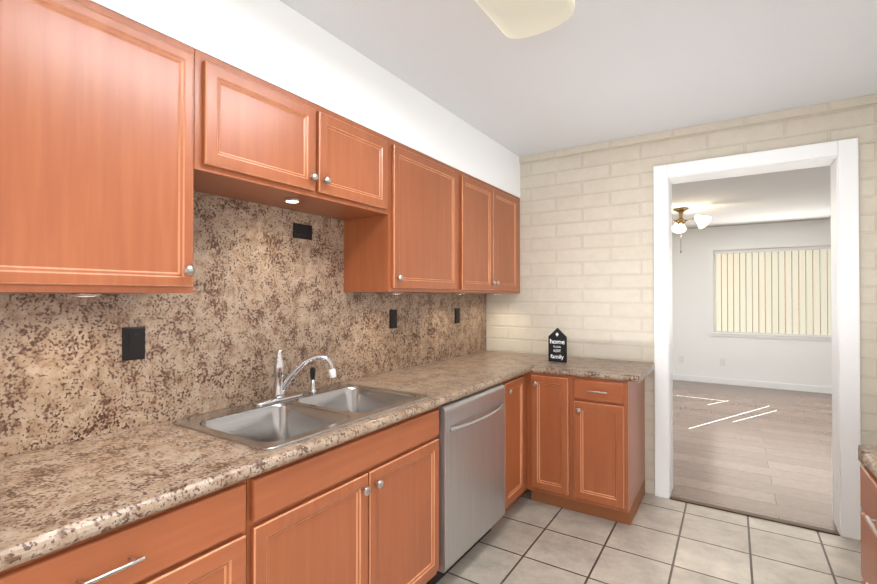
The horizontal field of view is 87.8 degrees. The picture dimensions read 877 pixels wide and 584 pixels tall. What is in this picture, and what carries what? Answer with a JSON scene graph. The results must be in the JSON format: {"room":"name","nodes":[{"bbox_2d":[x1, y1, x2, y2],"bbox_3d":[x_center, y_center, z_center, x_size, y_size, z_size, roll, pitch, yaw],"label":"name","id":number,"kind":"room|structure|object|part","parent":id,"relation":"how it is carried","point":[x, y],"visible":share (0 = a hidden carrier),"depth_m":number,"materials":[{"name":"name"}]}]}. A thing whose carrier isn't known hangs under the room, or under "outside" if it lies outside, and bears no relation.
{"room":"kitchen","nodes":[
{"label":"kitchen","id":0,"kind":"room"},
{"bbox_2d":[56,192,485,293],"bbox_3d":[-0.926,0.141,1.977,0.200,2.490,4.780,0,-1,33],"label":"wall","id":1,"kind":"structure","parent":0,"point":[137,293],"depth_m":1.56,"materials":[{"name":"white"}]},
{"bbox_2d":[0,0,203,296],"bbox_3d":[-1.161,-0.390,1.126,0.329,0.783,0.962,0,-1,33],"label":"upper cabinet","id":2,"kind":"object","parent":1,"relation":"attached to","point":[122,139],"depth_m":1.22,"materials":[{"name":"brown wood"}]},
{"bbox_2d":[0,191,485,457],"bbox_3d":[-0.812,0.044,1.964,0.006,0.863,4.476,0,-1,33],"label":"backsplash","id":3,"kind":"structure","parent":1,"relation":"attached to","point":[266,285],"depth_m":1.84,"materials":[{"name":"stone"}]},
{"bbox_2d":[122,326,144,360],"bbox_3d":[-1.052,0.178,1.575,0.008,0.115,0.072,0,-1,33],"label":"electrical outlet plate","id":4,"kind":"object","parent":3,"relation":"attached to","point":[133,343],"visible":1,"depth_m":1.57,"materials":[{"name":"black plastic"}]},
{"bbox_2d":[293,223,311,239],"bbox_3d":[-0.653,-0.292,2.198,0.008,0.072,0.115,0,-1,33],"label":"electrical outlet plate","id":5,"kind":"object","parent":3,"relation":"attached to","point":[302,231],"visible":1,"depth_m":2.19,"materials":[{"name":"black plastic"}]},
{"bbox_2d":[389,309,396,328],"bbox_3d":[-0.274,0.165,2.782,0.008,0.115,0.072,0,-1,33],"label":"electrical outlet plate","id":6,"kind":"object","parent":3,"relation":"attached to","point":[392,318],"visible":1,"depth_m":2.77,"materials":[{"name":"black plastic"}]},
{"bbox_2d":[455,308,459,323],"bbox_3d":[0.143,0.179,3.429,0.008,0.115,0.072,0,-1,33],"label":"electrical outlet plate","id":7,"kind":"object","parent":3,"relation":"attached to","point":[457,315],"visible":1,"depth_m":3.42,"materials":[{"name":"black plastic"}]},
{"bbox_2d":[204,53,395,223],"bbox_3d":[-0.636,-0.581,1.942,0.329,0.386,0.974,0,-1,33],"label":"upper cabinet","id":8,"kind":"object","parent":1,"relation":"attached to","point":[265,143],"depth_m":1.78,"materials":[{"name":"brown wood"}]},
{"bbox_2d":[344,142,463,293],"bbox_3d":[-0.187,-0.383,2.636,0.329,0.771,0.680,0,-1,33],"label":"upper cabinet","id":9,"kind":"object","parent":1,"relation":"attached to","point":[419,249],"depth_m":2.44,"materials":[{"name":"brown wood"}]},
{"bbox_2d":[464,173,519,294],"bbox_3d":[0.267,-0.377,3.341,0.329,0.771,0.998,0,-1,33],"label":"upper cabinet","id":10,"kind":"object","parent":1,"relation":"attached to","point":[491,214],"depth_m":3.19,"materials":[{"name":"brown wood"}]},
{"bbox_2d":[89,0,519,197],"bbox_3d":[-0.683,-0.940,1.889,0.313,0.329,4.480,0,-1,33],"label":"soffit","id":11,"kind":"structure","parent":0,"point":[280,44],"depth_m":1.90,"materials":[{"name":"white paint"}]},
{"bbox_2d":[280,0,876,228],"bbox_3d":[1.774,-1.123,3.221,6.600,0.140,9.780,0,-1,33],"label":"ceiling","id":12,"kind":"structure","parent":0,"point":[587,72],"depth_m":2.23,"materials":[{"name":"white paint"}]},
{"bbox_2d":[474,0,574,38],"bbox_3d":[0.055,-1.066,1.277,0.290,0.085,1.250,0,-1,33],"label":"ceiling light fixture","id":13,"kind":"object","parent":12,"relation":"attached to","point":[514,19],"visible":0.95,"depth_m":1.69,"materials":[{"name":"white glass"}]},
{"bbox_2d":[672,207,711,252],"bbox_3d":[3.040,-0.757,5.661,0.615,0.550,0.598,0,-1,33],"label":"ceiling fan light","id":14,"kind":"object","parent":12,"relation":"hanging from","point":[678,226],"visible":0.85,"depth_m":5.59,"materials":[{"name":"white glass"}]},
{"bbox_2d":[436,380,863,583],"bbox_3d":[1.774,1.447,3.200,6.600,0.100,9.780,0,-1,33],"label":"floor","id":15,"kind":"structure","parent":0,"point":[526,539],"depth_m":2.75,"materials":[{"name":"tile"}]},
{"bbox_2d":[0,474,259,583],"bbox_3d":[-0.950,0.945,1.165,0.628,0.868,0.619,0,-1,33],"label":"base cabinet","id":16,"kind":"object","parent":15,"relation":"on","point":[213,537],"depth_m":1.09,"materials":[{"name":"brown wood"}]},
{"bbox_2d":[260,407,438,583],"bbox_3d":[-0.518,0.951,1.835,0.628,0.868,0.975,0,-1,33],"label":"base cabinet","id":17,"kind":"object","parent":15,"relation":"on","point":[363,509],"depth_m":1.63,"materials":[{"name":"brown wood"}]},
{"bbox_2d":[0,350,547,571],"bbox_3d":[-0.541,0.495,1.785,0.648,0.040,4.476,0,-1,33],"label":"countertop","id":18,"kind":"structure","parent":17,"relation":"on","point":[55,498],"depth_m":1.24,"materials":[{"name":"stone"}]},
{"bbox_2d":[252,349,335,405],"bbox_3d":[-0.601,0.360,1.976,0.231,0.220,0.334,0,-1,33],"label":"faucet","id":19,"kind":"object","parent":18,"relation":"on","point":[281,384],"visible":1,"depth_m":1.98,"materials":[{"name":"silver metal"}]},
{"bbox_2d":[172,383,428,449],"bbox_3d":[-0.504,0.569,1.862,0.560,0.200,0.880,0,-1,33],"label":"sink","id":20,"kind":"object","parent":18,"relation":"in","point":[307,414],"visible":0.46,"depth_m":1.86,"materials":[{"name":"metal"}]},
{"bbox_2d":[426,383,504,583],"bbox_3d":[-0.031,0.957,2.501,0.668,0.867,0.658,0,-1,33],"label":"dishwasher","id":21,"kind":"object","parent":15,"relation":"on","point":[471,436],"visible":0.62,"depth_m":2.27,"materials":[{"name":"silver metal"}]},
{"bbox_2d":[502,373,527,511],"bbox_3d":[0.200,0.960,2.947,0.628,0.868,0.328,0,-1,33],"label":"base cabinet","id":22,"kind":"object","parent":15,"relation":"on","point":[515,388],"depth_m":2.82,"materials":[{"name":"brown wood"}]},
{"bbox_2d":[527,372,644,524],"bbox_3d":[0.995,0.961,3.061,0.624,0.869,0.660,0,-1,33],"label":"base cabinet","id":23,"kind":"object","parent":15,"relation":"on","point":[585,445],"visible":1,"depth_m":2.81,"materials":[{"name":"brown wood"}]},
{"bbox_2d":[528,356,653,382],"bbox_3d":[1.050,0.505,3.044,0.638,0.040,0.636,0,-1,33],"label":"countertop","id":24,"kind":"structure","parent":23,"relation":"on","point":[609,369],"depth_m":2.92,"materials":[{"name":"stone"}]},
{"bbox_2d":[548,328,566,362],"bbox_3d":[0.828,0.368,3.168,0.125,0.235,0.019,0,-1,33],"label":"sign","id":25,"kind":"object","parent":24,"relation":"on","point":[557,344],"visible":1,"depth_m":3.16,"materials":[{"name":"black wood"}]},
{"bbox_2d":[677,395,776,428],"bbox_3d":[3.213,1.413,5.308,1.255,0.001,1.707,0,-1,33],"label":"sunlight patches","id":26,"kind":"object","parent":15,"relation":"on","point":[731,416],"visible":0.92,"depth_m":5.25,"materials":[{"name":"white"}]},
{"bbox_2d":[670,496,839,535],"bbox_3d":[1.935,1.390,2.852,0.870,0.008,0.050,0,-1,33],"label":"trim","id":27,"kind":"structure","parent":15,"relation":"on","point":[801,525],"depth_m":2.81,"materials":[{"name":"wood"}]},
{"bbox_2d":[860,465,876,583],"bbox_3d":[1.359,0.943,0.944,0.674,0.869,0.688,0,-1,33],"label":"base cabinet","id":28,"kind":"object","parent":15,"relation":"on","point":[868,492],"visible":0.9,"depth_m":1.30,"materials":[{"name":"brown wood"}]},
{"bbox_2d":[858,445,876,478],"bbox_3d":[1.376,0.488,0.947,0.642,0.040,0.710,0,-1,33],"label":"countertop","id":29,"kind":"structure","parent":28,"relation":"on","point":[867,455],"depth_m":1.33,"materials":[{"name":"stone"}]},
{"bbox_2d":[486,104,876,511],"bbox_3d":[1.567,0.151,3.153,2.715,2.490,0.100,0,-1,33],"label":"wall block","id":30,"kind":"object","parent":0,"point":[587,254],"visible":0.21,"depth_m":3.28,"materials":[{"name":"brick"}]},
{"bbox_2d":[519,94,876,163],"bbox_3d":[1.666,-1.069,3.027,2.401,0.049,0.021,0,-1,33],"label":"trim","id":31,"kind":"structure","parent":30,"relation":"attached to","point":[796,112],"depth_m":2.94,"materials":[{"name":"paint"}]},
{"bbox_2d":[653,138,860,539],"bbox_3d":[1.987,0.264,2.941,1.054,2.262,0.240,0,-1,33],"label":"door frame","id":32,"kind":"structure","parent":30,"relation":"attached to","point":[841,157],"depth_m":2.69,"materials":[{"name":"white wood"}]},
{"bbox_2d":[672,219,831,386],"bbox_3d":[4.370,0.205,7.236,6.200,2.450,0.200,0,-1,33],"label":"wall","id":33,"kind":"structure","parent":0,"point":[787,361],"depth_m":7.03,"materials":[{"name":"white paint"}]},
{"bbox_2d":[679,356,683,362],"bbox_3d":[3.936,1.094,7.385,0.070,0.115,0.006,0,-1,33],"label":"electrical outlet","id":34,"kind":"object","parent":33,"relation":"attached to","point":[681,359],"visible":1,"depth_m":7.38,"materials":[{"name":"white plastic"}]},
{"bbox_2d":[720,358,724,365],"bbox_3d":[4.415,1.092,7.076,0.070,0.115,0.006,0,-1,33],"label":"electrical outlet","id":35,"kind":"object","parent":33,"relation":"attached to","point":[722,362],"visible":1,"depth_m":7.08,"materials":[{"name":"white plastic"}]},
{"bbox_2d":[673,374,831,393],"bbox_3d":[4.312,1.385,7.136,6.200,0.090,0.012,0,-1,33],"label":"baseboard","id":36,"kind":"structure","parent":33,"relation":"attached to","point":[798,387],"depth_m":6.84,"materials":[{"name":"white wood"}]},
{"bbox_2d":[709,241,831,340],"bbox_3d":[5.093,-0.014,6.744,1.870,1.400,0.215,0,-1,33],"label":"window","id":37,"kind":"structure","parent":33,"relation":"in","point":[712,274],"depth_m":6.84,"materials":[{"name":"white"}]},
{"bbox_2d":[714,246,831,334],"bbox_3d":[5.083,-0.020,6.729,1.740,1.263,0.060,0,-1,33],"label":"window blinds","id":38,"kind":"object","parent":37,"relation":"attached to","point":[727,271],"visible":0.79,"depth_m":6.80,"materials":[{"name":"white plastic"}]},
{"bbox_3d":[5.150,-0.013,6.832,1.746,1.276,0.005,0,-1,33],"label":"glowing window glass","id":39,"kind":"part","parent":37,"relation":"part of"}
]}

